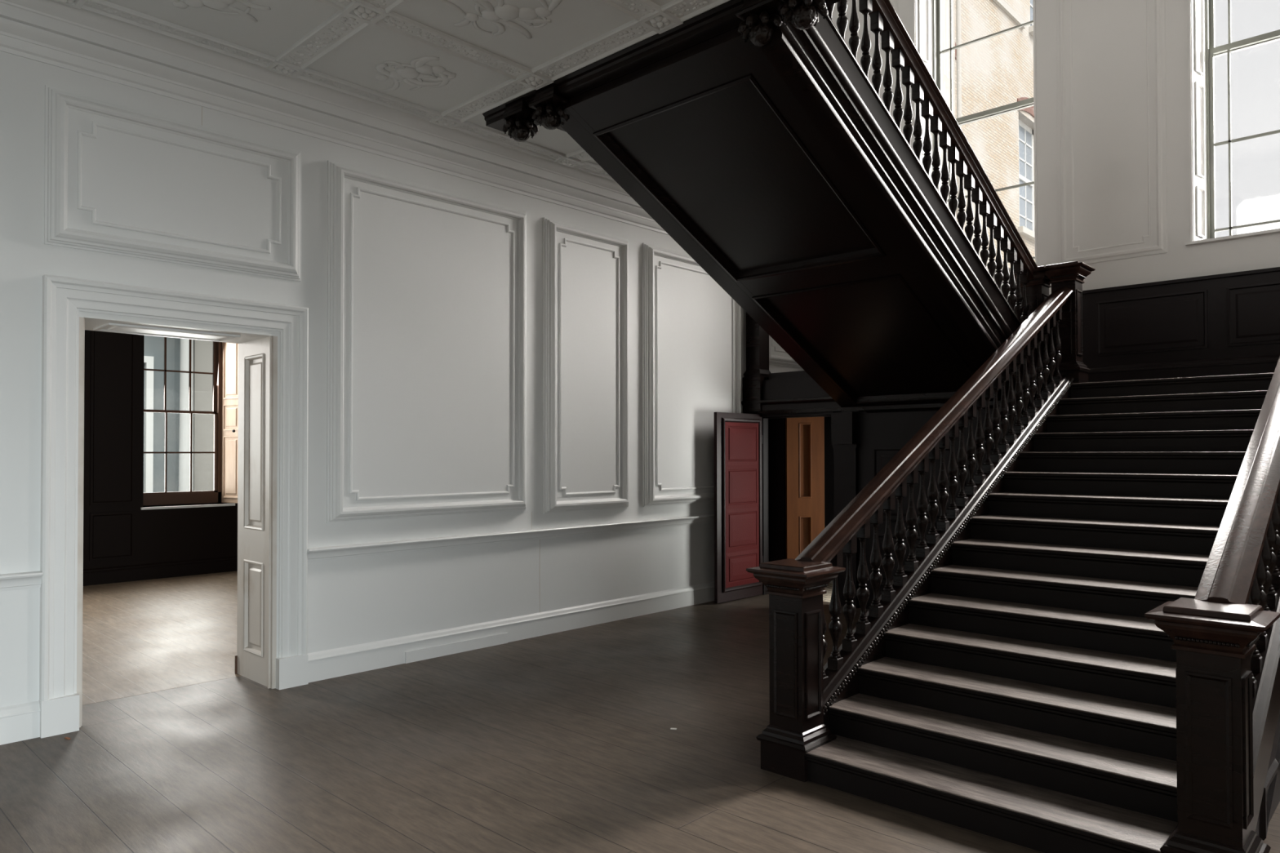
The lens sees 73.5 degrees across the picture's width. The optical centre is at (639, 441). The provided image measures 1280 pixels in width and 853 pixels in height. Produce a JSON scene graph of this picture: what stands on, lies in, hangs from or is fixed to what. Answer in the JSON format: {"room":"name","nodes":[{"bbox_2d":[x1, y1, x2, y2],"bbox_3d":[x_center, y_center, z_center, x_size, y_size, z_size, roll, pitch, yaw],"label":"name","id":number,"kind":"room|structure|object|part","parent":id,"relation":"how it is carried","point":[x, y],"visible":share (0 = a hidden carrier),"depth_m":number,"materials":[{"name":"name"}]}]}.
{"room":"historic interior","nodes":[
{"label":"historic interior","id":0,"kind":"room"},
{"bbox_2d":[83,329,237,568],"bbox_3d":[-7.565,-0.332,10.428,0.500,4.250,7.700,-1,-1,44],"label":"wall","id":1,"kind":"structure","parent":0,"point":[184,534],"depth_m":11.26,"materials":[{"name":"black wood"}]},
{"bbox_2d":[88,511,134,561],"bbox_3d":[-6.720,1.198,10.919,0.020,0.600,0.500,-1,-1,44],"label":"wainscot panel","id":2,"kind":"object","parent":1,"relation":"attached to","point":[112,535],"visible":1,"depth_m":10.92,"materials":[{"name":"black wood"}]},
{"bbox_2d":[89,330,135,505],"bbox_3d":[-6.723,-0.502,10.940,0.020,2.600,0.500,-1,-1,44],"label":"wainscot panel","id":3,"kind":"object","parent":1,"relation":"attached to","point":[113,354],"visible":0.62,"depth_m":10.94,"materials":[{"name":"black wood"}]},
{"bbox_2d":[83,555,237,586],"bbox_3d":[-7.367,1.687,10.218,0.036,0.205,7.700,-1,-1,44],"label":"baseboard","id":4,"kind":"structure","parent":1,"relation":"attached to","point":[103,575],"depth_m":11.28,"materials":[{"name":"black wood"}]},
{"bbox_2d":[140,337,238,510],"bbox_3d":[-6.232,-0.352,11.811,0.530,2.490,1.290,-1,-1,44],"label":"window","id":5,"kind":"structure","parent":1,"relation":"in","point":[225,355],"depth_m":12.17,"materials":[{"name":"brown wood"}]},
{"bbox_3d":[-6.436,-0.980,11.939,0.040,1.130,1.025,-1,-1,44],"label":"sash","id":6,"kind":"part","parent":5,"relation":"part of","materials":[{"name":"brown"}]},
{"bbox_3d":[-6.402,0.149,11.894,0.040,1.130,1.025,-1,-1,44],"label":"sash","id":7,"kind":"part","parent":5,"relation":"part of","materials":[{"name":"brown"}]},
{"bbox_3d":[-6.230,0.877,11.723,0.430,0.030,1.185,-1,-1,44],"label":"sill","id":8,"kind":"part","parent":5,"relation":"part of","materials":[{"name":"white paint"}]},
{"bbox_2d":[221,342,238,502],"bbox_3d":[-5.812,-0.363,12.202,0.400,2.460,0.145,-1,-1,44],"label":"shutter","id":9,"kind":"object","parent":5,"relation":"attached to","point":[229,351],"depth_m":12.19,"materials":[{"name":"white wood"}]},
{"bbox_3d":[-5.808,0.357,12.172,0.330,0.880,0.014,0,-1,26],"label":"shutter panel","id":10,"kind":"part","parent":5,"relation":"part of","materials":[{"name":"brown wood"}]},
{"bbox_3d":[-5.810,-1.063,12.190,0.330,0.900,0.014,0,-1,26],"label":"shutter panel","id":11,"kind":"part","parent":5,"relation":"part of","materials":[{"name":"brown wood"}]},
{"bbox_3d":[-5.809,-0.348,12.181,0.330,0.370,0.014,0,-1,26],"label":"shutter panel","id":12,"kind":"part","parent":5,"relation":"part of","materials":[{"name":"brown wood"}]},
{"bbox_2d":[52,0,729,180],"bbox_3d":[0.611,-2.657,3.241,8.500,0.307,13.500,-1,-1,44],"label":"ceiling","id":13,"kind":"structure","parent":0,"point":[448,64],"depth_m":5.36,"materials":[{"name":"white paint"}]},
{"bbox_2d":[556,125,566,132],"bbox_3d":[0.975,-2.610,8.474,0.100,0.270,5.410,-1,-1,44],"label":"beam","id":14,"kind":"structure","parent":13,"relation":"attached to","point":[559,127],"depth_m":6.82,"materials":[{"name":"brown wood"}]},
{"bbox_2d":[482,0,743,131],"bbox_3d":[1.704,-2.636,3.913,7.840,0.355,0.190,-1,-1,44],"label":"beam","id":15,"kind":"structure","parent":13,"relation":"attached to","point":[722,17],"depth_m":5.45,"materials":[{"name":"brown wood"}]},
{"bbox_2d":[498,97,539,142],"bbox_3d":[-0.857,-3.031,6.364,0.373,1.575,0.372,-1,-1,44],"label":"finial","id":16,"kind":"object","parent":15,"relation":"attached to","point":[520,125],"visible":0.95,"depth_m":6.31,"materials":[{"name":"brown wood"}]},
{"bbox_2d":[502,116,538,142],"bbox_3d":[-0.892,-2.326,6.389,0.257,0.165,0.257,0,-1,21],"label":"pendant","id":17,"kind":"object","parent":16,"relation":"attached to","point":[520,129],"depth_m":6.34,"materials":[{"name":"black wood"}]},
{"bbox_2d":[778,0,841,29],"bbox_3d":[0.931,-3.056,4.667,0.373,1.575,0.372,-1,-1,44],"label":"newel post","id":18,"kind":"object","parent":15,"relation":"attached to","point":[802,14],"visible":1,"depth_m":4.66,"materials":[{"name":"brown wood"}]},
{"bbox_2d":[0,50,804,707],"bbox_3d":[-2.518,-1.864,6.549,0.611,9.200,14.000,-1,-1,44],"label":"wall","id":19,"kind":"structure","parent":0,"point":[358,600],"depth_m":6.31,"materials":[{"name":"white paint"}]},
{"bbox_2d":[0,701,39,745],"bbox_3d":[-5.299,1.595,3.103,0.036,0.205,5.228,-1,-1,44],"label":"baseboard","id":20,"kind":"structure","parent":19,"relation":"attached to","point":[18,722],"depth_m":4.92,"materials":[{"name":"white paint"}]},
{"bbox_2d":[0,571,43,591],"bbox_3d":[-5.287,0.784,3.101,0.072,0.097,5.228,-1,-1,44],"label":"chair rail","id":21,"kind":"object","parent":19,"relation":"attached to","point":[23,580],"visible":1,"depth_m":4.92,"materials":[{"name":"white paint"}]},
{"bbox_2d":[44,84,301,281],"bbox_3d":[-2.955,-1.630,5.596,0.066,0.940,1.549,-1,-1,44],"label":"wall panel","id":22,"kind":"object","parent":19,"relation":"attached to","point":[121,180],"visible":1,"depth_m":5.50,"materials":[{"name":"white paint"}]},
{"bbox_3d":[-2.951,-1.630,5.591,0.014,0.622,1.231,-1,-1,44],"label":"bead moulding","id":23,"kind":"part","parent":22,"relation":"part of","materials":[{"name":"white paint"}]},
{"bbox_2d":[38,274,308,738],"bbox_3d":[-3.169,0.380,5.796,0.684,2.695,1.596,-1,-1,44],"label":"door frame","id":24,"kind":"structure","parent":19,"relation":"attached to","point":[64,326],"depth_m":5.92,"materials":[{"name":"white paint"}]},
{"bbox_3d":[-3.199,-0.740,5.825,0.340,0.014,0.810,-1,-1,44],"label":"head panel","id":25,"kind":"part","parent":24,"relation":"part of","materials":[{"name":"white paint"}]},
{"bbox_3d":[-2.804,1.203,6.228,0.332,0.672,0.026,-1,-1,44],"label":"jamb panel","id":26,"kind":"part","parent":24,"relation":"part of","materials":[{"name":"white paint"}]},
{"bbox_3d":[-2.805,0.003,6.243,0.332,1.272,0.026,-1,-1,44],"label":"jamb panel","id":27,"kind":"part","parent":24,"relation":"part of","materials":[{"name":"white paint"}]},
{"bbox_2d":[0,0,668,235],"bbox_3d":[-2.384,-2.373,6.083,0.238,0.295,13.500,-1,-1,44],"label":"crown molding","id":28,"kind":"structure","parent":19,"relation":"attached to","point":[50,32],"depth_m":5.96,"materials":[{"name":"white paint"}]},
{"bbox_2d":[326,160,526,523],"bbox_3d":[-1.636,-0.733,6.961,0.082,2.675,1.860,-1,-1,44],"label":"wall panel","id":29,"kind":"object","parent":19,"relation":"attached to","point":[426,331],"visible":1,"depth_m":6.84,"materials":[{"name":"white paint"}]},
{"bbox_2d":[404,632,507,663],"bbox_3d":[-1.505,1.698,7.093,0.042,0.088,1.000,-1,-1,44],"label":"trim","id":30,"kind":"structure","parent":19,"relation":"attached to","point":[420,655],"depth_m":7.05,"materials":[{"name":"white paint"}]},
{"bbox_2d":[307,582,714,682],"bbox_3d":[-0.626,1.649,8.024,0.036,0.205,5.158,-1,-1,44],"label":"baseboard","id":31,"kind":"structure","parent":19,"relation":"attached to","point":[351,660],"depth_m":7.49,"materials":[{"name":"white paint"}]},
{"bbox_2d":[307,514,714,561],"bbox_3d":[-0.614,0.838,8.022,0.072,0.097,5.158,-1,-1,44],"label":"chair rail","id":32,"kind":"object","parent":19,"relation":"attached to","point":[321,553],"visible":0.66,"depth_m":7.31,"materials":[{"name":"white paint"}]},
{"bbox_2d":[543,217,629,513],"bbox_3d":[-0.474,-0.694,8.183,0.082,2.705,1.093,-1,-1,44],"label":"wall panel","id":33,"kind":"object","parent":19,"relation":"attached to","point":[586,449],"visible":1,"depth_m":8.12,"materials":[{"name":"white paint"}]},
{"bbox_3d":[-0.470,-0.694,8.179,0.014,2.387,0.775,-1,-1,44],"label":"bead moulding","id":34,"kind":"part","parent":33,"relation":"part of","materials":[{"name":"white paint"}]},
{"bbox_2d":[642,242,741,506],"bbox_3d":[0.618,-0.681,9.333,0.082,2.705,1.625,-1,-1,44],"label":"wall panel","id":35,"kind":"object","parent":19,"relation":"attached to","point":[691,326],"visible":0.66,"depth_m":9.17,"materials":[{"name":"white paint"}]},
{"bbox_3d":[0.622,-0.681,9.329,0.014,2.387,1.307,-1,-1,44],"label":"bead moulding","id":36,"kind":"part","parent":35,"relation":"part of","materials":[{"name":"white paint"}]},
{"bbox_2d":[768,335,801,368],"bbox_3d":[1.813,-1.455,10.603,0.082,1.030,0.950,-1,-1,44],"label":"wall panel","id":37,"kind":"object","parent":19,"relation":"attached to","point":[778,356],"visible":0.21,"depth_m":10.46,"materials":[{"name":"white paint"}]},
{"bbox_3d":[1.817,-1.455,10.599,0.014,0.712,0.632,-1,-1,44],"label":"bead moulding","id":38,"kind":"part","parent":37,"relation":"part of","materials":[{"name":"white paint"}]},
{"bbox_2d":[0,571,1279,852],"bbox_3d":[-1.706,1.782,5.531,15.700,0.120,14.300,-1,-1,44],"label":"floor","id":39,"kind":"structure","parent":0,"point":[561,742],"depth_m":4.70,"materials":[{"name":"wood"}]},
{"bbox_2d":[760,404,1016,608],"bbox_3d":[4.773,0.690,7.579,8.494,2.095,1.416,-1,-1,44],"label":"wall","id":40,"kind":"structure","parent":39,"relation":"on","point":[858,445],"depth_m":9.09,"materials":[{"name":"black"}]},
{"bbox_2d":[714,412,763,603],"bbox_3d":[1.128,0.718,9.626,0.062,2.078,0.864,-1,-1,44],"label":"door","id":41,"kind":"structure","parent":40,"relation":"attached to","point":[738,437],"depth_m":9.54,"materials":[{"name":"red"}]},
{"bbox_3d":[1.149,0.024,9.631,0.020,0.480,0.620,-1,-1,44],"label":"padded panel","id":42,"kind":"part","parent":41,"relation":"part of","materials":[{"name":"red leather"}]},
{"bbox_3d":[1.150,0.504,9.625,0.020,0.480,0.620,-1,-1,44],"label":"padded panel","id":43,"kind":"part","parent":41,"relation":"part of","materials":[{"name":"red leather"}]},
{"bbox_3d":[1.151,0.984,9.619,0.020,0.480,0.620,-1,-1,44],"label":"padded panel","id":44,"kind":"part","parent":41,"relation":"part of","materials":[{"name":"red leather"}]},
{"bbox_3d":[1.151,1.414,9.613,0.020,0.380,0.620,-1,-1,44],"label":"padded panel","id":45,"kind":"part","parent":41,"relation":"part of","materials":[{"name":"red leather"}]},
{"bbox_3d":[1.700,-0.309,9.656,1.100,0.035,0.060,-1,-1,44],"label":"door cornice","id":46,"kind":"part","parent":40,"relation":"part of","materials":[{"name":"black wood"}]},
{"bbox_2d":[785,417,825,590],"bbox_3d":[1.937,0.726,10.045,0.470,2.075,0.050,0,-1,-12],"label":"panelled door","id":47,"kind":"structure","parent":40,"relation":"attached to","point":[804,436],"depth_m":10.04,"materials":[{"name":"brown wood"}]},
{"bbox_3d":[1.929,0.218,10.049,0.158,0.882,0.048,0,-1,-12],"label":"panel","id":48,"kind":"part","parent":47,"relation":"part of","materials":[{"name":"brown wood"}]},
{"bbox_3d":[1.931,1.213,10.036,0.158,0.692,0.048,0,-1,-12],"label":"panel","id":49,"kind":"part","parent":47,"relation":"part of","materials":[{"name":"brown wood"}]},
{"bbox_2d":[741,312,1043,417],"bbox_3d":[4.757,-1.427,7.591,8.494,2.151,1.457,-1,-1,44],"label":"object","id":50,"kind":"object","parent":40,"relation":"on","point":[764,392],"visible":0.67,"depth_m":9.71,"materials":[{"name":"brown wood"}]},
{"bbox_3d":[1.368,-1.407,9.983,0.250,2.120,0.250,-1,-1,44],"label":"half post","id":51,"kind":"part","parent":50,"relation":"part of","materials":[{"name":"brown wood"}]},
{"bbox_2d":[528,0,1051,416],"bbox_3d":[1.525,-2.023,6.987,2.260,3.583,4.573,-1,-1,44],"label":"staircase","id":52,"kind":"structure","parent":50,"relation":"on","point":[763,147],"depth_m":6.36,"materials":[{"name":"brown wood"}]},
{"bbox_3d":[-0.606,-3.057,6.126,0.200,1.330,0.200,-1,-1,44],"label":"newel post","id":53,"kind":"part","parent":52,"relation":"part of","materials":[{"name":"brown wood"}]},
{"bbox_2d":[531,103,569,129],"bbox_3d":[-0.641,-2.329,6.151,0.257,0.165,0.257,0,-1,21],"label":"pendant","id":54,"kind":"object","parent":52,"relation":"attached to","point":[551,116],"depth_m":6.10,"materials":[{"name":"black wood"}]},
{"bbox_2d":[737,11,782,46],"bbox_3d":[0.693,-2.347,4.884,0.257,0.165,0.257,0,-1,21],"label":"pendant","id":55,"kind":"object","parent":52,"relation":"attached to","point":[757,28],"depth_m":4.83,"materials":[{"name":"black wood"}]},
{"bbox_3d":[1.460,-1.335,7.087,1.410,1.846,3.748,-1,-1,44],"label":"soffit moulding","id":56,"kind":"part","parent":52,"relation":"part of","materials":[{"name":"brown wood"}]},
{"bbox_3d":[2.289,-0.891,9.145,0.200,1.145,0.200,-1,-1,44],"label":"newel post","id":57,"kind":"part","parent":52,"relation":"part of","materials":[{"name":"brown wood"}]},
{"bbox_3d":[2.154,-2.524,6.353,0.172,2.104,4.100,-1,-1,44],"label":"handrail","id":58,"kind":"part","parent":52,"relation":"part of","materials":[{"name":"brown wood"}]},
{"bbox_3d":[3.623,-0.854,7.877,0.200,1.256,0.200,-1,-1,44],"label":"newel post","id":59,"kind":"part","parent":52,"relation":"part of","materials":[{"name":"brown wood"}]},
{"bbox_3d":[3.623,-0.844,7.877,0.220,0.996,0.220,-1,-1,44],"label":"panel moulding","id":60,"kind":"part","parent":52,"relation":"part of","materials":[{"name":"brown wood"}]},
{"bbox_3d":[2.750,1.230,8.670,0.850,0.550,0.020,-1,-1,44],"label":"sunk panel","id":61,"kind":"part","parent":40,"relation":"part of","materials":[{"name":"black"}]},
{"bbox_3d":[2.748,0.445,8.680,0.850,0.780,0.020,-1,-1,44],"label":"sunk panel","id":62,"kind":"part","parent":40,"relation":"part of","materials":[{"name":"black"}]},
{"bbox_3d":[3.437,0.435,8.026,0.850,0.780,0.020,-1,-1,44],"label":"sunk panel","id":63,"kind":"part","parent":40,"relation":"part of","materials":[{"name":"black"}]},
{"bbox_2d":[746,260,1279,852],"bbox_3d":[2.991,0.076,5.449,2.214,3.374,4.750,-1,-1,44],"label":"staircase","id":64,"kind":"structure","parent":39,"relation":"on","point":[1081,653],"depth_m":4.54,"materials":[{"name":"brown wood"}]},
{"bbox_3d":[0.817,1.219,4.481,0.200,0.972,0.200,-1,-1,44],"label":"newel post","id":65,"kind":"part","parent":64,"relation":"part of","materials":[{"name":"brown wood"}]},
{"bbox_3d":[0.818,1.589,4.477,0.300,0.232,0.300,-1,-1,44],"label":"moulding","id":66,"kind":"part","parent":64,"relation":"part of","materials":[{"name":"brown wood"}]},
{"bbox_3d":[0.817,1.144,4.482,0.220,0.542,0.220,-1,-1,44],"label":"panel moulding","id":67,"kind":"part","parent":64,"relation":"part of","materials":[{"name":"brown wood"}]},
{"bbox_3d":[2.321,-0.321,6.087,0.172,2.143,4.180,-1,-1,44],"label":"handrail","id":68,"kind":"part","parent":64,"relation":"part of","materials":[{"name":"brown wood"}]},
{"bbox_3d":[3.829,-0.982,7.684,0.200,1.006,0.200,-1,-1,44],"label":"newel post","id":69,"kind":"part","parent":64,"relation":"part of","materials":[{"name":"brown wood"}]},
{"bbox_3d":[3.829,-0.595,7.679,0.300,0.232,0.300,-1,-1,44],"label":"moulding","id":70,"kind":"part","parent":64,"relation":"part of","materials":[{"name":"brown wood"}]},
{"bbox_3d":[3.828,-1.057,7.685,0.220,0.576,0.220,-1,-1,44],"label":"panel moulding","id":71,"kind":"part","parent":64,"relation":"part of","materials":[{"name":"brown wood"}]},
{"bbox_3d":[2.153,1.201,3.213,0.200,0.972,0.200,-1,-1,44],"label":"newel post","id":72,"kind":"part","parent":64,"relation":"part of","materials":[{"name":"brown wood"}]},
{"bbox_3d":[2.153,1.126,3.214,0.220,0.542,0.220,-1,-1,44],"label":"panel moulding","id":73,"kind":"part","parent":64,"relation":"part of","materials":[{"name":"brown wood"}]},
{"bbox_3d":[2.154,1.571,3.208,0.300,0.232,0.300,-1,-1,44],"label":"moulding","id":74,"kind":"part","parent":64,"relation":"part of","materials":[{"name":"brown wood"}]},
{"bbox_3d":[3.657,-0.339,4.819,0.172,2.143,4.180,-1,-1,44],"label":"handrail","id":75,"kind":"part","parent":64,"relation":"part of","materials":[{"name":"brown wood"}]},
{"bbox_3d":[3.717,0.940,4.779,0.018,1.558,3.135,-1,-1,44],"label":"panel moulding","id":76,"kind":"part","parent":64,"relation":"part of","materials":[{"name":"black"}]},
{"bbox_2d":[830,0,1279,583],"bbox_3d":[5.540,-2.356,8.211,8.800,8.200,0.500,-1,-1,44],"label":"wall","id":77,"kind":"structure","parent":0,"point":[1180,260],"depth_m":8.29,"materials":[{"name":"white paint"}]},
{"bbox_2d":[831,0,897,120],"bbox_3d":[2.693,-3.709,10.569,1.050,3.825,0.024,-1,-1,44],"label":"wall panel","id":78,"kind":"object","parent":77,"relation":"attached to","point":[894,2],"visible":0.1,"depth_m":10.47,"materials":[{"name":"white paint"}]},
{"bbox_2d":[912,0,1041,273],"bbox_3d":[3.878,-3.791,9.771,1.450,3.885,0.550,-1,-1,44],"label":"window","id":79,"kind":"structure","parent":77,"relation":"in","point":[927,14],"depth_m":10.15,"materials":[{"name":"white paint"}]},
{"bbox_2d":[915,0,933,182],"bbox_3d":[3.381,-3.798,10.181,0.062,3.860,0.360,-1,-1,44],"label":"shutter","id":80,"kind":"object","parent":79,"relation":"attached to","point":[924,9],"depth_m":10.20,"materials":[{"name":"white paint"}]},
{"bbox_3d":[3.368,-5.073,10.169,0.190,1.110,0.016,0,-1,-37],"label":"shutter moulding","id":81,"kind":"part","parent":79,"relation":"part of","materials":[{"name":"white paint"}]},
{"bbox_3d":[3.370,-3.968,10.155,0.190,0.900,0.016,0,-1,-37],"label":"shutter moulding","id":82,"kind":"part","parent":79,"relation":"part of","materials":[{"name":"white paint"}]},
{"bbox_3d":[3.371,-2.968,10.143,0.190,0.900,0.016,0,-1,-37],"label":"shutter moulding","id":83,"kind":"part","parent":79,"relation":"part of","materials":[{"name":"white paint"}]},
{"bbox_3d":[4.016,-3.802,9.916,1.260,3.860,0.150,-1,-1,44],"label":"frame","id":84,"kind":"part","parent":79,"relation":"part of","materials":[{"name":"grey wood"}]},
{"bbox_3d":[4.037,-4.727,9.951,1.200,1.930,0.045,-1,-1,44],"label":"sash","id":85,"kind":"part","parent":79,"relation":"part of","materials":[{"name":"grey wood"}]},
{"bbox_3d":[4.002,-2.857,9.888,1.200,1.930,0.045,-1,-1,44],"label":"sash","id":86,"kind":"part","parent":79,"relation":"part of","materials":[{"name":"grey"}]},
{"bbox_3d":[3.840,-1.862,9.703,1.450,0.025,0.430,-1,-1,44],"label":"sill","id":87,"kind":"part","parent":79,"relation":"part of","materials":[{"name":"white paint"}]},
{"bbox_3d":[4.287,-3.980,9.285,0.016,0.900,0.190,-1,-1,34],"label":"shutter moulding","id":88,"kind":"part","parent":79,"relation":"part of","materials":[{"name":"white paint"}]},
{"bbox_2d":[1033,46,1035,191],"bbox_3d":[4.314,-3.810,9.295,0.062,3.860,0.360,-1,-1,44],"label":"shutter","id":89,"kind":"object","parent":79,"relation":"attached to","point":[1033,46],"depth_m":9.14,"materials":[{"name":"white paint"}]},
{"bbox_3d":[4.288,-2.981,9.272,0.016,0.900,0.190,-1,-1,34],"label":"shutter moulding","id":90,"kind":"part","parent":79,"relation":"part of","materials":[{"name":"white paint"}]},
{"bbox_3d":[4.289,-2.191,9.262,0.016,0.480,0.190,-1,-1,34],"label":"shutter moulding","id":91,"kind":"part","parent":79,"relation":"part of","materials":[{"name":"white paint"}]},
{"bbox_2d":[1056,0,1167,263],"bbox_3d":[4.723,-3.737,8.641,0.990,3.825,0.024,-1,-1,44],"label":"wall panel","id":92,"kind":"object","parent":77,"relation":"attached to","point":[1111,59],"visible":0.96,"depth_m":8.62,"materials":[{"name":"white paint"}]},
{"bbox_3d":[4.724,-3.737,8.641,0.710,3.565,0.007,-1,-1,44],"label":"bead moulding","id":93,"kind":"part","parent":92,"relation":"part of","materials":[{"name":"white paint"}]},
{"bbox_2d":[1007,266,1279,382],"bbox_3d":[5.238,-1.029,8.092,8.494,1.046,0.064,-1,-1,44],"label":"panelling","id":94,"kind":"object","parent":77,"relation":"attached to","point":[1223,324],"visible":0.5,"depth_m":8.14,"materials":[{"name":"black wood"}]},
{"bbox_3d":[4.963,-1.148,8.348,0.950,0.550,0.016,-1,-1,44],"label":"panel","id":95,"kind":"part","parent":94,"relation":"part of","materials":[{"name":"black wood"}]},
{"bbox_3d":[5.229,-0.639,8.077,8.492,0.266,0.036,-1,-1,44],"label":"skirting","id":96,"kind":"part","parent":94,"relation":"part of","materials":[{"name":"black wood"}]},
{"bbox_3d":[5.743,-1.159,7.608,0.900,0.550,0.016,-1,-1,44],"label":"panel","id":97,"kind":"part","parent":94,"relation":"part of","materials":[{"name":"black wood"}]},
{"bbox_2d":[1185,0,1279,245],"bbox_3d":[5.887,-3.818,7.863,1.450,3.885,0.550,-1,-1,44],"label":"window","id":98,"kind":"structure","parent":77,"relation":"in","point":[1202,51],"depth_m":8.27,"materials":[{"name":"white paint"}]},
{"bbox_2d":[1191,0,1207,240],"bbox_3d":[5.389,-3.825,8.274,0.062,3.860,0.360,-1,-1,44],"label":"shutter","id":99,"kind":"object","parent":98,"relation":"attached to","point":[1198,7],"depth_m":8.25,"materials":[{"name":"white paint"}]},
{"bbox_3d":[5.378,-3.995,8.248,0.190,0.900,0.016,0,-1,-37],"label":"shutter moulding","id":100,"kind":"part","parent":98,"relation":"part of","materials":[{"name":"white paint"}]},
{"bbox_3d":[5.380,-2.995,8.236,0.190,0.900,0.016,0,-1,-37],"label":"shutter moulding","id":101,"kind":"part","parent":98,"relation":"part of","materials":[{"name":"white paint"}]},
{"bbox_3d":[5.381,-2.205,8.226,0.190,0.480,0.016,0,-1,-37],"label":"shutter moulding","id":102,"kind":"part","parent":98,"relation":"part of","materials":[{"name":"white paint"}]},
{"bbox_3d":[6.025,-3.829,8.009,1.260,3.860,0.150,-1,-1,44],"label":"frame","id":103,"kind":"part","parent":98,"relation":"part of","materials":[{"name":"grey wood"}]},
{"bbox_3d":[5.849,-1.889,7.796,1.450,0.025,0.430,-1,-1,44],"label":"sill","id":104,"kind":"part","parent":98,"relation":"part of","materials":[{"name":"white paint"}]},
{"bbox_3d":[6.046,-4.754,8.044,1.200,1.930,0.045,-1,-1,44],"label":"sash","id":105,"kind":"part","parent":98,"relation":"part of","materials":[{"name":"grey wood"}]},
{"bbox_3d":[6.011,-2.884,7.980,1.200,1.930,0.045,-1,-1,44],"label":"sash","id":106,"kind":"part","parent":98,"relation":"part of","materials":[{"name":"grey"}]},
{"label":"outside","id":107,"kind":"structure","parent":0,"visible":0},
{"bbox_3d":[2.529,2.339,11.363,80.000,0.100,100.000,-1,-1,44],"label":"ground","id":108,"kind":"structure","parent":107,"visible":0},
{"bbox_2d":[142,335,213,493],"bbox_3d":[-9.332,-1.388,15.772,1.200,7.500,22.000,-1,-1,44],"label":"window panes","id":109,"kind":"structure","parent":108,"relation":"on","point":[177,348],"depth_m":16.18,"materials":[{"name":"grey"}]},
{"bbox_2d":[940,0,1035,271],"bbox_3d":[9.729,-7.328,22.907,0.935,19.500,21.500,-1,-1,44],"label":"brick building","id":110,"kind":"structure","parent":108,"relation":"on","point":[996,71],"depth_m":22.28,"materials":[{"name":"beige brick"}]},
{"bbox_3d":[10.747,-7.414,24.147,0.005,3.200,1.800,-1,-1,44],"label":"pane","id":111,"kind":"part","parent":110,"relation":"part of","materials":[{"name":"grey"}]},
{"bbox_3d":[10.889,-5.736,23.994,0.390,0.160,2.040,-1,-1,44],"label":"sill","id":112,"kind":"part","parent":110,"relation":"part of","materials":[{"name":"grey stone"}]},
{"bbox_3d":[11.500,-11.528,24.719,0.390,0.160,1.940,-1,-1,44],"label":"sill","id":113,"kind":"part","parent":110,"relation":"part of","materials":[{"name":"grey stone"}]},
{"bbox_3d":[11.358,-13.131,24.872,0.005,3.050,1.700,-1,-1,44],"label":"pane","id":114,"kind":"part","parent":110,"relation":"part of","materials":[{"name":"grey glass"}]}
]}

